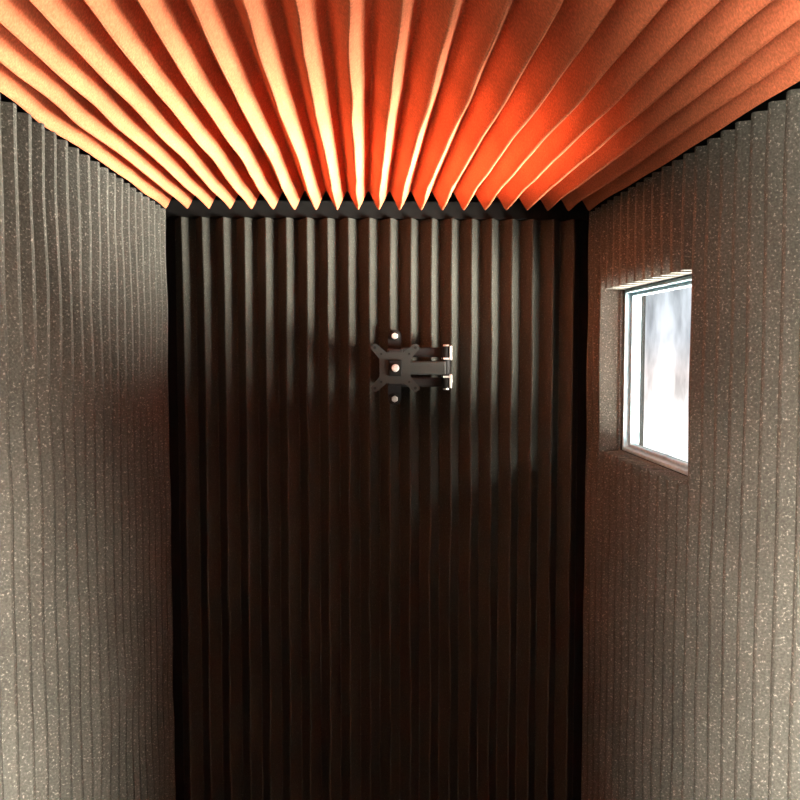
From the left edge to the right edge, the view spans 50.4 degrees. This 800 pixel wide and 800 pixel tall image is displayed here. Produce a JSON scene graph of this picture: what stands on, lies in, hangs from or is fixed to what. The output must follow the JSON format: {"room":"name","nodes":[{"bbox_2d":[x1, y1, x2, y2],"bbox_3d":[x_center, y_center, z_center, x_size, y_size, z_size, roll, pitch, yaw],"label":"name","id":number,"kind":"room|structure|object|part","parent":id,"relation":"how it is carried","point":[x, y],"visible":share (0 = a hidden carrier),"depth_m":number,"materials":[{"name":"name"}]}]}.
{"room":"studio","nodes":[
{"label":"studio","id":0,"kind":"room"},
{"bbox_2d":[0,92,151,199],"bbox_3d":[-0.686,0.508,1.072,0.060,2.054,2.882,0,4,-2],"label":"wall","id":1,"kind":"structure","parent":0,"point":[4,98],"depth_m":1.84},
{"bbox_2d":[0,94,175,799],"bbox_3d":[-0.626,0.541,1.085,0.061,1.988,2.760,0,4,-2],"label":"panel","id":2,"kind":"object","parent":1,"relation":"attached to","point":[87,706],"visible":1,"depth_m":1.68,"materials":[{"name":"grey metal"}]},
{"bbox_2d":[152,191,600,799],"bbox_3d":[-0.062,0.417,2.567,1.430,2.054,0.060,0,4,-2],"label":"wall","id":3,"kind":"structure","parent":0,"point":[170,223],"depth_m":2.53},
{"bbox_2d":[149,200,603,220],"bbox_3d":[-0.060,-0.547,2.459,1.306,0.048,0.036,0,4,-2],"label":"trim","id":4,"kind":"structure","parent":3,"relation":"attached to","point":[175,209],"depth_m":2.44,"materials":[{"name":"black metal"}]},
{"bbox_2d":[175,217,579,799],"bbox_3d":[-0.059,0.463,2.509,1.176,1.970,0.060,0,4,-2],"label":"panel","id":5,"kind":"object","parent":3,"relation":"attached to","point":[378,595],"visible":0.99,"depth_m":2.50,"materials":[{"name":"black metal"}]},
{"bbox_2d":[371,330,451,404],"bbox_3d":[0.032,-0.089,2.373,0.226,0.216,0.153,0,4,-2],"label":"mount","id":6,"kind":"object","parent":5,"relation":"attached to","point":[397,367],"depth_m":2.35,"materials":[{"name":"grey metal"}]},
{"bbox_3d":[-0.016,-0.093,2.444,0.038,0.216,0.006,0,4,-2],"label":"wall plate","id":7,"kind":"part","parent":6,"relation":"part of","materials":[{"name":"black metal"}]},
{"bbox_3d":[-0.013,-0.087,2.312,0.131,0.131,0.004,0,4,-2],"label":"vesa plate","id":8,"kind":"part","parent":6,"relation":"part of","materials":[{"name":"grey metal"}]},
{"bbox_3d":[0.067,-0.094,2.416,0.128,0.112,0.024,0,4,-2],"label":"arm","id":9,"kind":"part","parent":6,"relation":"part of"},
{"bbox_3d":[0.054,-0.089,2.354,0.146,0.038,0.022,0,4,-2],"label":"arm","id":10,"kind":"part","parent":6,"relation":"part of","materials":[{"name":"grey metal"}]},
{"bbox_2d":[0,0,799,210],"bbox_3d":[-0.003,-0.485,1.038,1.252,0.067,2.740,0,4,-2],"label":"ceiling","id":11,"kind":"structure","parent":0,"point":[572,102],"depth_m":1.34,"materials":[{"name":"orange fabric"}]},
{"bbox_2d":[601,81,799,476],"bbox_3d":[1.201,0.502,1.176,1.100,2.054,2.935,0,4,-2],"label":"wall","id":12,"kind":"structure","parent":0,"point":[763,106],"depth_m":2.20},
{"bbox_2d":[622,275,691,475],"bbox_3d":[0.638,-0.062,2.003,0.044,0.433,0.598,0,4,-2],"label":"frame","id":13,"kind":"object","parent":12,"relation":"attached to","point":[628,293],"visible":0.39,"depth_m":2.28,"materials":[{"name":"white plastic"}]},
{"bbox_2d":[629,281,691,467],"bbox_3d":[0.643,-0.062,2.003,0.022,0.413,0.578,0,4,-2],"label":"window","id":14,"kind":"structure","parent":12,"relation":"in","point":[635,304],"depth_m":2.28,"materials":[{"name":"white plastic"}]},
{"bbox_2d":[581,89,799,799],"bbox_3d":[0.622,0.538,1.137,0.060,1.988,2.760,0,4,-2],"label":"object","id":15,"kind":"structure","parent":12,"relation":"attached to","point":[691,599],"depth_m":1.60,"materials":[{"name":"grey metal"}]}
]}

